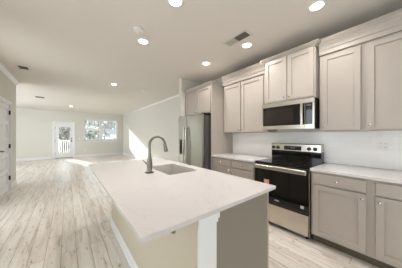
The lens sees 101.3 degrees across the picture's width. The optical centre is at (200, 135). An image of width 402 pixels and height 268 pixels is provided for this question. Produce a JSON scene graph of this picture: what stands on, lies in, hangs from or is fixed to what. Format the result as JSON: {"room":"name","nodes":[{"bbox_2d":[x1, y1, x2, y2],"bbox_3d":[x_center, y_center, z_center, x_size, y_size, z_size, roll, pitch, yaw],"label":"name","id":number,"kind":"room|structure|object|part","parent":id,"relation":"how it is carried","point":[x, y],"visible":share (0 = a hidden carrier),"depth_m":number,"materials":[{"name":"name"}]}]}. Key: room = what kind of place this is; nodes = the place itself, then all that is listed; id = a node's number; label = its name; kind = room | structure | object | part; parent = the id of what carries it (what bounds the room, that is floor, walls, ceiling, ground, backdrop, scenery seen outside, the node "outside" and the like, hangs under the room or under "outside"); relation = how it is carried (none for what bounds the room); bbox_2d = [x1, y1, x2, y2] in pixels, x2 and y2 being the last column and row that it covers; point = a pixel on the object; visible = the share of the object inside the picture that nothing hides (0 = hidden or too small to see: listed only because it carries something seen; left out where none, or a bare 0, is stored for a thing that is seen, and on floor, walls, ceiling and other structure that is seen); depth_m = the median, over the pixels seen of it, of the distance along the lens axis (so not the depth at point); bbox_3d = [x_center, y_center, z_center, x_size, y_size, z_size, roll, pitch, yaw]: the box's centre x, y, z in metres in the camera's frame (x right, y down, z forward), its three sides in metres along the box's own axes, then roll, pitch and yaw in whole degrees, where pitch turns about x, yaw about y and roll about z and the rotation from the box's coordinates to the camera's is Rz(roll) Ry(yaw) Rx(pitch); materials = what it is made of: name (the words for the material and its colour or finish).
{"room":"kitchen","nodes":[
{"label":"kitchen","id":0,"kind":"room"},
{"bbox_2d":[0,70,15,181],"bbox_3d":[-2.144,-0.058,0.838,0.120,2.745,9.200,0,0,-39],"label":"wall","id":1,"kind":"structure","parent":0,"point":[7,87],"depth_m":4.16,"materials":[{"name":"white paint"}]},
{"bbox_2d":[0,101,10,196],"bbox_3d":[-4.348,0.293,3.650,0.100,2.020,0.819,0,0,-39],"label":"door","id":2,"kind":"structure","parent":1,"relation":"in","point":[4,108],"depth_m":3.71,"materials":[{"name":"white paint"}]},
{"bbox_2d":[0,96,11,189],"bbox_3d":[-4.379,0.253,3.615,0.138,2.125,0.974,0,0,-39],"label":"door frame","id":3,"kind":"structure","parent":1,"relation":"attached to","point":[1,97],"depth_m":3.98,"materials":[{"name":"white paint"}]},
{"bbox_2d":[0,62,19,84],"bbox_3d":[-2.140,-1.393,0.880,0.180,0.075,9.260,0,0,-39],"label":"crown molding","id":4,"kind":"structure","parent":1,"relation":"attached to","point":[3,69],"depth_m":3.75,"materials":[{"name":"white paint"}]},
{"bbox_2d":[16,107,122,158],"bbox_3d":[-8.097,-0.058,9.547,6.620,2.745,0.150,0,0,-39],"label":"wall","id":5,"kind":"structure","parent":0,"point":[34,127],"depth_m":9.15,"materials":[{"name":"white paint"}]},
{"bbox_2d":[16,157,51,160],"bbox_3d":[-9.399,1.248,8.387,2.735,0.135,0.016,0,0,-39],"label":"baseboard","id":6,"kind":"structure","parent":5,"relation":"attached to","point":[36,158],"depth_m":8.77,"materials":[{"name":"white paint"}]},
{"bbox_2d":[55,123,72,157],"bbox_3d":[-7.958,0.300,9.589,0.802,1.970,0.110,0,0,-39],"label":"door","id":7,"kind":"structure","parent":5,"relation":"in","point":[57,154],"depth_m":9.55,"materials":[{"name":"white paint"}]},
{"bbox_2d":[53,121,74,158],"bbox_3d":[-7.934,0.258,9.569,1.010,2.115,0.020,0,0,-39],"label":"door frame","id":8,"kind":"structure","parent":5,"relation":"attached to","point":[54,122],"depth_m":9.43,"materials":[{"name":"white paint"}]},
{"bbox_2d":[75,152,122,156],"bbox_3d":[-6.487,1.248,10.742,2.695,0.135,0.016,0,0,-39],"label":"baseboard","id":9,"kind":"structure","parent":5,"relation":"attached to","point":[103,154],"depth_m":10.63,"materials":[{"name":"white paint"}]},
{"bbox_2d":[84,119,116,140],"bbox_3d":[-6.536,-0.357,10.823,1.910,1.375,0.070,0,0,-39],"label":"window","id":10,"kind":"structure","parent":5,"relation":"in","point":[100,121],"depth_m":10.76,"materials":[{"name":"white paint"}]},
{"bbox_3d":[-6.915,-0.050,10.508,0.835,0.670,0.025,0,0,-39],"label":"sash","id":11,"kind":"part","parent":10,"relation":"part of","materials":[{"name":"clear glass"}]},
{"bbox_2d":[83,140,118,141],"bbox_3d":[-6.485,0.380,10.760,2.010,0.100,0.108,0,0,-39],"label":"window sill","id":12,"kind":"structure","parent":5,"relation":"attached to","point":[104,140],"depth_m":10.89,"materials":[{"name":"white paint"}]},
{"bbox_2d":[123,96,178,161],"bbox_3d":[-2.669,-0.058,8.221,0.150,2.745,9.040,0,0,-39],"label":"wall","id":13,"kind":"structure","parent":0,"point":[161,119],"depth_m":7.37,"materials":[{"name":"white paint"}]},
{"bbox_2d":[123,152,142,159],"bbox_3d":[-2.705,1.248,8.133,0.016,0.135,8.830,0,0,-39],"label":"baseboard","id":14,"kind":"structure","parent":13,"relation":"attached to","point":[126,154],"depth_m":9.81,"materials":[{"name":"white paint"}]},
{"bbox_2d":[122,94,178,115],"bbox_3d":[-2.720,-1.400,8.128,0.045,0.060,8.820,0,0,-39],"label":"crown molding","id":15,"kind":"structure","parent":13,"relation":"attached to","point":[177,95],"depth_m":7.30,"materials":[{"name":"white paint"}]},
{"bbox_2d":[0,154,378,267],"bbox_3d":[-3.226,1.375,3.686,6.820,0.120,15.390,0,0,-39],"label":"floor","id":16,"kind":"structure","parent":0,"point":[57,214],"depth_m":2.33,"materials":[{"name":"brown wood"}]},
{"bbox_2d":[110,192,268,267],"bbox_3d":[-0.378,0.872,1.878,0.804,0.887,2.084,0,0,-39],"label":"kitchen island","id":17,"kind":"object","parent":16,"relation":"on","point":[237,236],"visible":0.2,"depth_m":1.10,"materials":[{"name":"beige paint"}]},
{"bbox_3d":[-0.661,1.261,1.661,0.090,0.108,2.066,0,0,-39],"label":"molding","id":18,"kind":"part","parent":17,"relation":"part of","materials":[{"name":"white paint"}]},
{"bbox_3d":[-0.647,0.872,1.658,0.070,0.887,2.048,0,0,-39],"label":"panel","id":19,"kind":"part","parent":17,"relation":"part of","materials":[{"name":"beige paint"}]},
{"bbox_2d":[88,158,275,243],"bbox_3d":[-0.490,0.414,1.814,1.070,0.026,2.142,0,0,-39],"label":"island countertop","id":20,"kind":"structure","parent":17,"relation":"on","point":[154,205],"depth_m":1.16,"materials":[{"name":"white stone"}]},
{"bbox_2d":[143,135,167,173],"bbox_3d":[-0.506,0.200,1.859,0.268,0.402,0.143,0,0,-39],"label":"faucet","id":21,"kind":"object","parent":20,"relation":"on","point":[148,163],"visible":1,"depth_m":1.78,"materials":[{"name":"silver metal"}]},
{"bbox_2d":[152,165,191,174],"bbox_3d":[-0.360,0.537,2.024,0.403,0.220,0.628,0,0,-39],"label":"sink","id":22,"kind":"object","parent":20,"relation":"in","point":[170,170],"visible":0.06,"depth_m":2.29,"materials":[{"name":"silver metal"}]},
{"bbox_3d":[-0.005,0.872,0.940,0.135,0.887,0.132,0,0,-39],"label":"post","id":23,"kind":"part","parent":17,"relation":"part of","materials":[{"name":"white paint"}]},
{"bbox_3d":[0.295,0.872,1.138,0.580,0.887,0.018,0,0,-39],"label":"panel","id":24,"kind":"part","parent":17,"relation":"part of","materials":[{"name":"grey wood"}]},
{"bbox_2d":[179,113,210,169],"bbox_3d":[0.023,0.424,3.915,0.900,1.782,0.910,0,0,-39],"label":"refrigerator","id":25,"kind":"object","parent":16,"relation":"on","point":[194,130],"visible":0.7,"depth_m":3.51,"materials":[{"name":"grey metal"}]},
{"bbox_3d":[-0.415,0.389,3.923,0.060,1.672,0.346,0,0,-39],"label":"door","id":26,"kind":"part","parent":25,"relation":"part of","materials":[{"name":"silver metal"}]},
{"bbox_3d":[-0.388,0.315,3.776,0.087,1.002,0.036,0,0,-39],"label":"handle","id":27,"kind":"part","parent":25,"relation":"part of","materials":[{"name":"silver metal"}]},
{"bbox_3d":[-0.331,0.315,3.707,0.087,1.002,0.036,0,0,-39],"label":"handle","id":28,"kind":"part","parent":25,"relation":"part of","materials":[{"name":"silver metal"}]},
{"bbox_3d":[-0.127,0.389,3.567,0.060,1.672,0.558,0,0,-39],"label":"door","id":29,"kind":"part","parent":25,"relation":"part of","materials":[{"name":"silver metal"}]},
{"bbox_2d":[211,84,232,169],"bbox_3d":[0.469,0.128,3.608,0.668,2.374,0.020,0,0,-39],"label":"end panel","id":30,"kind":"object","parent":16,"relation":"on","point":[221,142],"visible":0.36,"depth_m":3.52,"materials":[{"name":"beige paint"}]},
{"bbox_2d":[213,157,254,180],"bbox_3d":[0.784,0.874,3.209,0.681,0.882,0.993,0,0,-39],"label":"base cabinet","id":31,"kind":"object","parent":16,"relation":"on","point":[243,169],"visible":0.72,"depth_m":2.95,"materials":[{"name":"beige paint"}]},
{"bbox_3d":[0.400,0.516,3.208,0.020,0.122,0.475,0,0,-39],"label":"drawer","id":32,"kind":"part","parent":31,"relation":"part of","materials":[{"name":"beige paint"}]},
{"bbox_3d":[0.400,0.891,3.208,0.020,0.597,0.475,0,0,-39],"label":"door","id":33,"kind":"part","parent":31,"relation":"part of","materials":[{"name":"beige paint"}]},
{"bbox_2d":[212,153,271,162],"bbox_3d":[0.787,0.416,3.209,0.661,0.030,0.996,0,0,-39],"label":"countertop","id":34,"kind":"structure","parent":31,"relation":"on","point":[235,156],"depth_m":3.12,"materials":[{"name":"white stone"}]},
{"bbox_3d":[0.707,0.516,2.829,0.020,0.122,0.460,0,0,-39],"label":"drawer","id":35,"kind":"part","parent":31,"relation":"part of","materials":[{"name":"beige paint"}]},
{"bbox_3d":[0.707,0.891,2.829,0.020,0.597,0.460,0,0,-39],"label":"door","id":36,"kind":"part","parent":31,"relation":"part of","materials":[{"name":"beige paint"}]},
{"bbox_2d":[254,143,324,238],"bbox_3d":[1.317,0.723,2.502,0.714,1.184,0.760,0,0,-39],"label":"range","id":37,"kind":"object","parent":16,"relation":"on","point":[288,169],"visible":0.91,"depth_m":2.29,"materials":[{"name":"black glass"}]},
{"bbox_3d":[1.065,0.462,2.298,0.064,0.062,0.730,0,0,-39],"label":"oven handle","id":38,"kind":"part","parent":37,"relation":"part of","materials":[{"name":"silver metal"}]},
{"bbox_3d":[1.099,0.728,2.326,0.034,0.515,0.752,0,0,-39],"label":"oven door","id":39,"kind":"part","parent":37,"relation":"part of","materials":[{"name":"black glass"}]},
{"bbox_3d":[1.098,1.129,2.330,0.029,0.263,0.744,0,0,-39],"label":"storage drawer","id":40,"kind":"part","parent":37,"relation":"part of","materials":[{"name":"silver metal"}]},
{"bbox_2d":[255,158,324,168],"bbox_3d":[1.346,0.408,2.526,0.640,0.020,0.760,0,0,-39],"label":"cooktop","id":41,"kind":"object","parent":37,"relation":"in","point":[292,163],"depth_m":2.43,"materials":[{"name":"black glass"}]},
{"bbox_3d":[1.538,0.189,2.686,0.141,0.116,0.736,0,0,-39],"label":"control panel","id":42,"kind":"part","parent":37,"relation":"part of","materials":[{"name":"silver metal"}]},
{"bbox_3d":[1.344,0.839,2.037,0.018,0.832,0.004,0,0,-39],"label":"trim","id":43,"kind":"part","parent":37,"relation":"part of","materials":[{"name":"black metal"}]},
{"bbox_2d":[311,171,401,267],"bbox_3d":[1.927,0.874,1.796,0.681,0.882,1.088,0,0,-39],"label":"base cabinet","id":44,"kind":"object","parent":16,"relation":"on","point":[360,218],"visible":1,"depth_m":1.69,"materials":[{"name":"beige paint"}]},
{"bbox_3d":[1.512,0.516,1.834,0.020,0.122,0.460,0,0,-39],"label":"drawer","id":45,"kind":"part","parent":44,"relation":"part of","materials":[{"name":"beige paint"}]},
{"bbox_3d":[1.512,0.891,1.834,0.020,0.597,0.460,0,0,-39],"label":"door","id":46,"kind":"part","parent":44,"relation":"part of","materials":[{"name":"beige paint"}]},
{"bbox_2d":[310,163,401,183],"bbox_3d":[1.935,0.416,1.790,0.661,0.030,1.110,0,0,-39],"label":"countertop","id":47,"kind":"structure","parent":44,"relation":"on","point":[386,175],"depth_m":1.84,"materials":[{"name":"white stone"}]},
{"bbox_3d":[1.854,0.516,1.411,0.020,0.122,0.493,0,0,-39],"label":"drawer","id":48,"kind":"part","parent":44,"relation":"part of","materials":[{"name":"beige paint"}]},
{"bbox_3d":[1.854,0.891,1.411,0.020,0.597,0.493,0,0,-39],"label":"door","id":49,"kind":"part","parent":44,"relation":"part of","materials":[{"name":"beige paint"}]},
{"bbox_2d":[179,78,202,115],"bbox_3d":[-0.168,-0.058,4.437,0.920,2.745,0.110,0,0,-39],"label":"wall","id":50,"kind":"structure","parent":0,"point":[184,84],"depth_m":4.17,"materials":[{"name":"white paint"}]},
{"bbox_2d":[0,0,401,114],"bbox_3d":[-3.226,-1.505,3.686,6.820,0.150,15.390,0,0,-39],"label":"ceiling","id":51,"kind":"structure","parent":0,"point":[73,50],"depth_m":2.46,"materials":[{"name":"white paint"}]},
{"bbox_2d":[16,65,30,70],"bbox_3d":[-3.736,-1.425,3.473,0.180,0.010,0.240,0,0,-39],"label":"ceiling vent","id":52,"kind":"object","parent":51,"relation":"in","point":[18,66],"visible":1,"depth_m":3.45,"materials":[{"name":"white metal"}]},
{"bbox_2d":[133,26,143,33],"bbox_3d":[-0.840,-1.409,2.215,0.136,0.041,0.136,0,0,-39],"label":"smoke detector","id":53,"kind":"object","parent":51,"relation":"attached to","point":[137,29],"visible":1,"depth_m":2.19,"materials":[{"name":"white plastic"}]},
{"bbox_2d":[137,38,148,43],"bbox_3d":[-0.874,-1.424,2.496,0.176,0.012,0.176,0,0,-39],"label":"recessed light","id":54,"kind":"object","parent":51,"relation":"in","point":[140,40],"visible":1,"depth_m":2.49,"materials":[{"name":"white plastic"}]},
{"bbox_2d":[167,0,183,6],"bbox_3d":[-0.270,-1.424,1.749,0.176,0.012,0.176,0,0,-39],"label":"recessed light","id":55,"kind":"object","parent":51,"relation":"in","point":[174,3],"visible":1,"depth_m":1.77,"materials":[{"name":"white plastic"}]},
{"bbox_2d":[222,30,252,46],"bbox_3d":[0.529,-1.425,2.447,0.170,0.010,0.430,0,0,-39],"label":"ceiling vent","id":56,"kind":"object","parent":51,"relation":"in","point":[244,34],"visible":1,"depth_m":2.42,"materials":[{"name":"white metal"}]},
{"bbox_2d":[241,42,252,47],"bbox_3d":[0.723,-1.424,2.604,0.176,0.012,0.176,0,0,-39],"label":"recessed light","id":57,"kind":"object","parent":51,"relation":"in","point":[246,44],"visible":1,"depth_m":2.60,"materials":[{"name":"white plastic"}]},
{"bbox_2d":[307,0,326,11],"bbox_3d":[1.272,-1.424,1.814,0.176,0.012,0.176,0,0,-39],"label":"recessed light","id":58,"kind":"object","parent":51,"relation":"in","point":[316,5],"visible":1,"depth_m":1.80,"materials":[{"name":"white plastic"}]},
{"bbox_2d":[214,78,401,170],"bbox_3d":[2.151,-0.058,2.222,0.200,2.745,6.350,0,0,-39],"label":"wall","id":59,"kind":"structure","parent":0,"point":[220,79],"depth_m":2.73,"materials":[{"name":"white paint"}]},
{"bbox_2d":[184,81,223,115],"bbox_3d":[0.159,-0.794,3.962,0.704,0.638,1.035,0,0,-39],"label":"upper cabinet","id":60,"kind":"object","parent":59,"relation":"attached to","point":[198,98],"visible":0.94,"depth_m":3.72,"materials":[{"name":"beige paint"}]},
{"bbox_3d":[-0.246,-0.773,3.977,0.020,0.567,0.457,0,0,-39],"label":"door","id":61,"kind":"part","parent":60,"relation":"part of","materials":[{"name":"beige paint"}]},
{"bbox_3d":[0.016,-1.087,3.847,0.336,0.053,1.035,0,0,-39],"label":"crown molding","id":62,"kind":"part","parent":60,"relation":"part of","materials":[{"name":"beige paint"}]},
{"bbox_3d":[0.051,-0.773,3.610,0.020,0.567,0.460,0,0,-39],"label":"door","id":63,"kind":"part","parent":60,"relation":"part of","materials":[{"name":"beige paint"}]},
{"bbox_2d":[221,62,275,132],"bbox_3d":[0.910,-0.661,3.292,0.380,1.208,1.022,0,0,-39],"label":"upper cabinet","id":64,"kind":"object","parent":59,"relation":"attached to","point":[244,89],"visible":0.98,"depth_m":3.16,"materials":[{"name":"beige paint"}]},
{"bbox_3d":[0.639,-0.558,3.424,0.020,0.977,0.440,0,0,-39],"label":"door","id":65,"kind":"part","parent":64,"relation":"part of","materials":[{"name":"beige paint"}]},
{"bbox_3d":[0.792,-1.169,3.196,0.076,0.192,1.022,0,0,-39],"label":"crown molding","id":66,"kind":"part","parent":64,"relation":"part of","materials":[{"name":"beige paint"}]},
{"bbox_3d":[0.940,-0.558,3.051,0.020,0.977,0.471,0,0,-39],"label":"door","id":67,"kind":"part","parent":64,"relation":"part of","materials":[{"name":"beige paint"}]},
{"bbox_2d":[260,39,320,104],"bbox_3d":[1.427,-0.878,2.583,0.468,0.730,0.834,0,0,-39],"label":"upper cabinet","id":68,"kind":"object","parent":59,"relation":"attached to","point":[292,74],"visible":0.98,"depth_m":2.39,"materials":[{"name":"beige paint"}]},
{"bbox_3d":[1.177,-0.862,2.603,0.020,0.657,0.340,0,0,-39],"label":"door","id":69,"kind":"part","parent":68,"relation":"part of","materials":[{"name":"beige paint"}]},
{"bbox_3d":[1.309,-1.219,2.487,0.164,0.048,0.834,0,0,-39],"label":"crown molding","id":70,"kind":"part","parent":68,"relation":"part of","materials":[{"name":"beige paint"}]},
{"bbox_2d":[262,97,319,129],"bbox_3d":[1.404,-0.298,2.585,0.486,0.425,0.750,0,0,-39],"label":"microwave","id":71,"kind":"object","parent":68,"relation":"attached to","point":[301,113],"visible":1,"depth_m":2.39,"materials":[{"name":"silver metal"}]},
{"bbox_3d":[1.238,-0.269,2.524,0.029,0.354,0.636,0,0,-39],"label":"door","id":72,"kind":"part","parent":71,"relation":"part of","materials":[{"name":"silver metal"}]},
{"bbox_3d":[1.231,-0.299,2.509,0.003,0.290,0.616,0,0,-39],"label":"door glass","id":73,"kind":"part","parent":71,"relation":"part of","materials":[{"name":"black glass"}]},
{"bbox_3d":[1.274,-0.479,2.480,0.027,0.060,0.750,0,0,-39],"label":"vent trim","id":74,"kind":"part","parent":71,"relation":"part of","materials":[{"name":"silver metal"}]},
{"bbox_3d":[1.385,-0.298,2.270,0.061,0.290,0.038,0,0,-39],"label":"handle","id":75,"kind":"part","parent":71,"relation":"part of","materials":[{"name":"silver metal"}]},
{"bbox_3d":[1.474,-0.270,2.232,0.029,0.355,0.112,0,0,-39],"label":"control panel","id":76,"kind":"part","parent":71,"relation":"part of","materials":[{"name":"silver metal"}]},
{"bbox_3d":[1.397,-0.862,2.331,0.020,0.657,0.336,0,0,-39],"label":"door","id":77,"kind":"part","parent":68,"relation":"part of","materials":[{"name":"beige paint"}]},
{"bbox_2d":[233,131,401,169],"bbox_3d":[1.898,0.171,2.370,0.008,0.456,3.698,0,0,-39],"label":"backsplash","id":78,"kind":"structure","parent":59,"relation":"attached to","point":[356,148],"depth_m":2.28,"materials":[{"name":"white tile"}]},
{"bbox_2d":[377,141,388,149],"bbox_3d":[2.196,0.120,1.988,0.009,0.114,0.096,0,0,-39],"label":"wall outlet","id":79,"kind":"object","parent":78,"relation":"attached to","point":[381,145],"visible":1,"depth_m":1.99,"materials":[{"name":"white plastic"}]},
{"bbox_2d":[318,23,363,131],"bbox_3d":[1.838,-0.661,2.145,0.380,1.208,0.432,0,0,-39],"label":"upper cabinet","id":80,"kind":"object","parent":59,"relation":"attached to","point":[341,54],"visible":0.98,"depth_m":2.05,"materials":[{"name":"beige paint"}]},
{"bbox_3d":[1.720,-1.169,2.050,0.076,0.192,0.432,0,0,-39],"label":"crown molding","id":81,"kind":"part","parent":80,"relation":"part of","materials":[{"name":"beige paint"}]},
{"bbox_3d":[1.740,-0.558,2.063,0.020,0.977,0.376,0,0,-39],"label":"door","id":82,"kind":"part","parent":80,"relation":"part of","materials":[{"name":"beige paint"}]},
{"bbox_2d":[363,9,401,130],"bbox_3d":[2.180,-0.661,1.722,0.380,1.208,0.656,0,0,-39],"label":"upper cabinet","id":83,"kind":"object","parent":59,"relation":"attached to","point":[383,34],"visible":1,"depth_m":1.77,"materials":[{"name":"beige paint"}]},
{"bbox_3d":[2.062,-1.169,1.627,0.076,0.192,0.656,0,0,-39],"label":"crown molding","id":84,"kind":"part","parent":83,"relation":"part of","materials":[{"name":"beige paint"}]},
{"label":"outside","id":85,"kind":"structure","parent":0,"visible":0},
{"bbox_3d":[-8.272,1.400,11.020,5.800,0.110,2.340,0,0,-39],"label":"deck","id":86,"kind":"object","parent":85,"visible":0},
{"bbox_2d":[59,139,69,152],"bbox_3d":[-8.945,0.805,11.852,5.600,1.080,0.100,0,0,-39],"label":"deck railing","id":87,"kind":"object","parent":86,"relation":"on","point":[59,139],"visible":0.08,"depth_m":11.38,"materials":[{"name":"white wood"}]},
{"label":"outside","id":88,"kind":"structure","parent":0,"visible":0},
{"bbox_3d":[-26.742,1.765,33.058,90.000,0.200,54.960,0,0,-39],"label":"lawn","id":89,"kind":"structure","parent":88,"visible":0},
{"bbox_2d":[59,127,69,151],"bbox_3d":[-12.539,-0.085,15.149,3.348,3.510,3.041,0,0,-39],"label":"tree","id":90,"kind":"object","parent":89,"relation":"on","point":[66,128],"visible":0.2,"depth_m":14.97,"materials":[{"name":"green plant"}]},
{"bbox_2d":[59,120,115,149],"bbox_3d":[-13.588,-1.069,22.968,26.274,5.479,6.981,0,0,-37],"label":"woods","id":91,"kind":"object","parent":89,"relation":"on","point":[109,124],"visible":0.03,"depth_m":20.92,"materials":[{"name":"green plant"}]},
{"bbox_2d":[85,123,105,138],"bbox_3d":[-9.795,0.252,14.743,2.188,2.832,2.631,0,0,8],"label":"tree","id":92,"kind":"object","parent":89,"relation":"on","point":[92,132],"visible":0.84,"depth_m":14.52,"materials":[{"name":"green plant"}]},
{"bbox_2d":[102,129,115,138],"bbox_3d":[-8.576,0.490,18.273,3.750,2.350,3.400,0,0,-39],"label":"house","id":93,"kind":"structure","parent":89,"relation":"on","point":[109,134],"depth_m":16.54,"materials":[{"name":"white"}]}
]}

